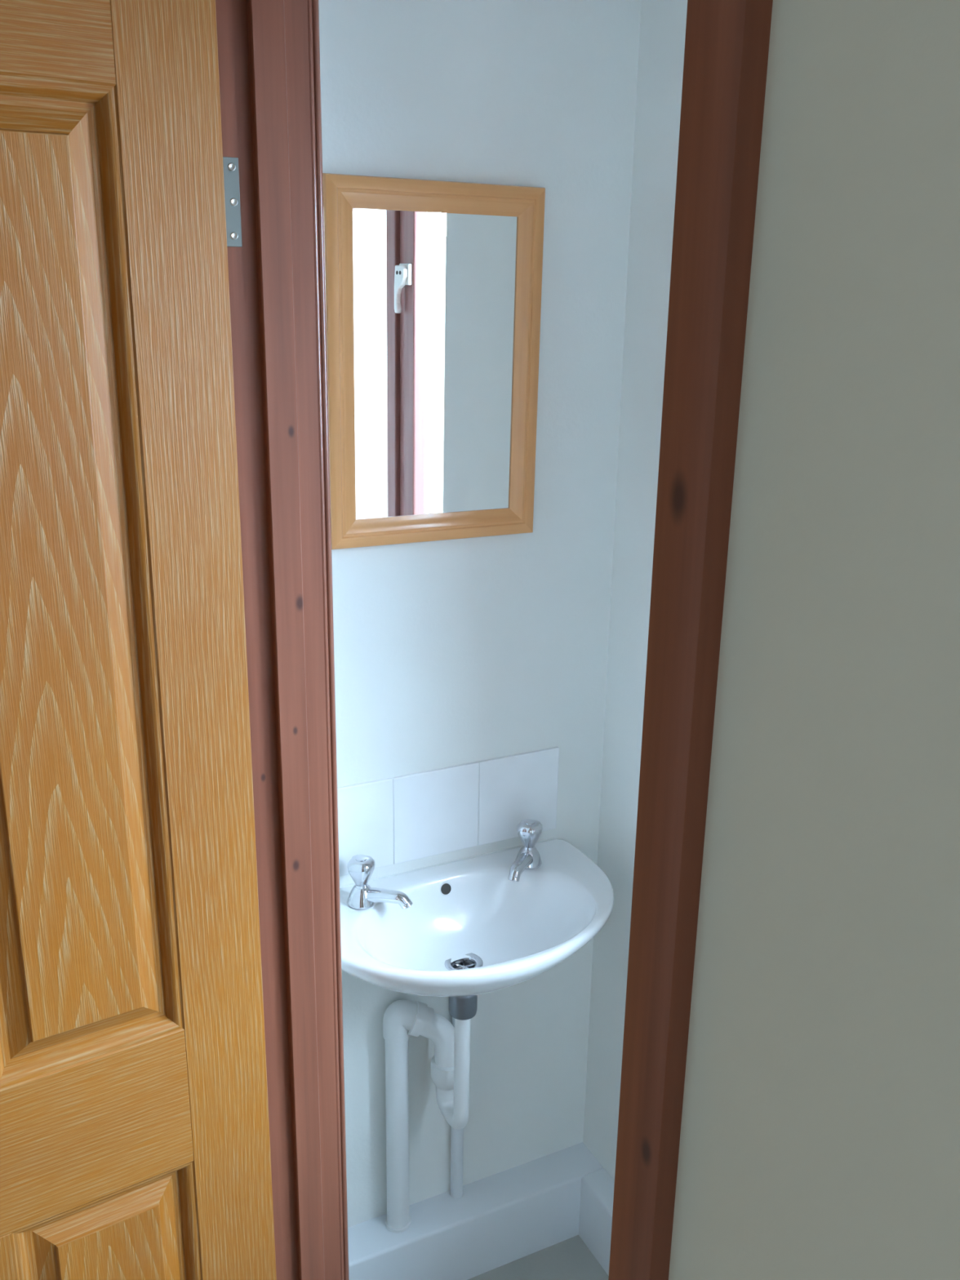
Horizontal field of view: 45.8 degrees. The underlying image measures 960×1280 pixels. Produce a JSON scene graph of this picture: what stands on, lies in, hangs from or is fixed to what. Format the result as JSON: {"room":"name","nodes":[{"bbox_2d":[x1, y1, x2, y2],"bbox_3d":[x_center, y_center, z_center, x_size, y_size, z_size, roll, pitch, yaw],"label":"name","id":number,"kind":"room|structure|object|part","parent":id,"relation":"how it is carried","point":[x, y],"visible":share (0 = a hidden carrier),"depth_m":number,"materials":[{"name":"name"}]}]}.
{"room":"hallway","nodes":[
{"label":"hallway","id":0,"kind":"room"},
{"bbox_2d":[318,0,641,1227],"bbox_3d":[0.058,-0.048,1.848,0.900,2.400,0.100,-8,19,-26],"label":"wall","id":1,"kind":"structure","parent":0,"point":[447,653],"depth_m":1.74,"materials":[{"name":"white paint"}]},
{"bbox_2d":[322,173,545,549],"bbox_3d":[-0.062,-0.383,1.605,0.327,0.494,0.019,-7,19,-26],"label":"wall mirror","id":2,"kind":"object","parent":1,"relation":"attached to","point":[433,288],"visible":0.94,"depth_m":1.60,"materials":[{"name":"brown wood"}]},
{"bbox_3d":[-0.067,-0.166,1.673,0.327,0.040,0.019,-7,19,-26],"label":"frame rail","id":3,"kind":"part","parent":2,"relation":"part of","materials":[{"name":"brown wood"}]},
{"bbox_3d":[-0.057,-0.600,1.537,0.327,0.040,0.019,-7,19,-26],"label":"frame rail","id":4,"kind":"part","parent":2,"relation":"part of","materials":[{"name":"brown wood"}]},
{"bbox_2d":[352,208,517,519],"bbox_3d":[-0.062,-0.383,1.606,0.253,0.419,0.003,-7,19,-26],"label":"mirror glass","id":5,"kind":"object","parent":2,"relation":"on","point":[434,292],"depth_m":1.60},
{"bbox_2d":[337,746,559,876],"bbox_3d":[-0.070,0.277,1.821,0.448,0.148,0.006,-8,19,-26],"label":"tile backsplash","id":6,"kind":"structure","parent":1,"relation":"attached to","point":[397,820],"depth_m":1.82,"materials":[{"name":"white tile"}]},
{"bbox_2d":[450,1017,463,1198],"bbox_3d":[-0.039,0.749,1.978,0.028,0.530,0.024,-8,19,-26],"label":"supply pipe","id":7,"kind":"object","parent":1,"relation":"attached to","point":[456,1135],"visible":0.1,"depth_m":2.02,"materials":[{"name":"white paint"}]},
{"bbox_2d":[347,1142,603,1279],"bbox_3d":[-0.054,1.076,2.044,0.600,0.134,0.075,-8,19,-26],"label":"baseboard","id":8,"kind":"structure","parent":1,"relation":"attached to","point":[502,1218],"depth_m":2.04,"materials":[{"name":"white paint"}]},
{"bbox_2d":[339,818,613,1020],"bbox_3d":[-0.008,0.467,1.738,0.502,0.268,0.309,-8,19,-26],"label":"basin","id":9,"kind":"object","parent":1,"relation":"attached to","point":[460,931],"visible":0.97,"depth_m":1.79,"materials":[{"name":"white ceramic"}]},
{"bbox_3d":[-0.143,0.392,1.728,0.079,0.026,0.025,5,18,14],"label":"spout","id":10,"kind":"part","parent":9,"relation":"part of","materials":[{"name":"silver metal"}]},
{"bbox_2d":[382,999,470,1232],"bbox_3d":[-0.080,0.798,1.918,0.158,0.471,0.086,8,19,22],"label":"pipe","id":11,"kind":"object","parent":9,"relation":"attached to","point":[402,1019],"visible":0.99,"depth_m":1.87,"materials":[{"name":"white plastic"}]},
{"bbox_3d":[0.066,0.363,1.829,0.025,0.026,0.079,7,18,20],"label":"spout","id":12,"kind":"part","parent":9,"relation":"part of","materials":[{"name":"silver metal"}]},
{"bbox_2d":[467,1235,608,1279],"bbox_3d":[0.536,1.438,1.216,0.950,0.050,2.410,-8,19,-26],"label":"floor","id":13,"kind":"structure","parent":0,"point":[570,1259],"depth_m":2.07,"materials":[{"name":"grey plastic"}]},
{"bbox_2d":[582,0,687,1180],"bbox_3d":[0.809,0.234,0.978,0.220,2.400,2.210,-8,19,-26],"label":"wall","id":14,"kind":"structure","parent":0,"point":[662,34],"depth_m":1.78,"materials":[{"name":"white paint"}]},
{"bbox_2d":[578,1168,614,1275],"bbox_3d":[0.688,1.342,1.222,0.050,0.134,2.135,-8,19,-26],"label":"baseboard","id":15,"kind":"structure","parent":14,"relation":"attached to","point":[597,1190],"depth_m":2.08,"materials":[{"name":"white paint"}]},
{"bbox_2d":[668,0,959,1279],"bbox_3d":[0.133,0.343,0.591,0.050,2.400,3.900,-8,19,-26],"label":"wall","id":16,"kind":"structure","parent":0,"point":[820,1135],"depth_m":0.43,"materials":[{"name":"white paint"}]},
{"bbox_2d":[215,0,341,1279],"bbox_3d":[-0.238,0.305,1.391,0.110,1.988,0.040,-8,19,-26],"label":"door frame","id":17,"kind":"structure","parent":16,"relation":"attached to","point":[263,45],"depth_m":1.27,"materials":[{"name":"brown wood"}]},
{"bbox_2d":[0,0,276,1279],"bbox_3d":[-0.583,0.384,1.120,0.785,1.974,0.092,-10,20,-31],"label":"door","id":18,"kind":"structure","parent":17,"relation":"attached to","point":[135,1141],"depth_m":1.17,"materials":[{"name":"brown wood"}]},
{"bbox_3d":[-0.584,-0.514,0.867,0.590,0.110,0.034,-10,20,-31],"label":"rail","id":19,"kind":"part","parent":18,"relation":"part of","materials":[{"name":"brown wood"}]},
{"bbox_3d":[-0.428,-0.011,1.124,0.162,0.951,0.015,-10,20,-31],"label":"panel","id":20,"kind":"part","parent":18,"relation":"part of","materials":[{"name":"brown wood"}]},
{"bbox_3d":[-0.427,-0.011,1.123,0.208,0.997,0.016,-10,20,-31],"label":"moulding","id":21,"kind":"part","parent":18,"relation":"part of","materials":[{"name":"brown wood"}]},
{"bbox_3d":[-0.602,0.580,1.206,0.590,0.186,0.034,-10,20,-31],"label":"rail","id":22,"kind":"part","parent":18,"relation":"part of","materials":[{"name":"brown wood"}]},
{"bbox_3d":[-0.450,0.872,1.410,0.210,0.489,0.009,-10,20,-31],"label":"panel","id":23,"kind":"part","parent":18,"relation":"part of","materials":[{"name":"brown wood"}]},
{"bbox_3d":[-0.442,0.875,1.398,0.162,0.441,0.015,-10,20,-31],"label":"panel","id":24,"kind":"part","parent":18,"relation":"part of","materials":[{"name":"brown wood"}]},
{"bbox_3d":[-0.442,0.875,1.398,0.208,0.487,0.016,-10,20,-31],"label":"moulding","id":25,"kind":"part","parent":18,"relation":"part of","materials":[{"name":"brown wood"}]},
{"bbox_2d":[608,0,773,1279],"bbox_3d":[0.083,0.510,0.668,0.013,2.033,0.036,-8,19,-26],"label":"trim","id":26,"kind":"structure","parent":16,"relation":"attached to","point":[726,51],"depth_m":0.49,"materials":[{"name":"brown wood"}]},
{"bbox_3d":[0.178,0.337,0.612,0.050,2.400,3.900,-8,19,-26],"label":"wall","id":27,"kind":"structure","parent":0,"visible":0},
{"bbox_2d":[307,0,349,1279],"bbox_3d":[-0.193,0.262,1.431,0.016,2.048,0.059,-8,19,-26],"label":"trim","id":28,"kind":"structure","parent":27,"relation":"attached to","point":[313,5],"depth_m":1.30,"materials":[{"name":"brown wood"}]}
]}

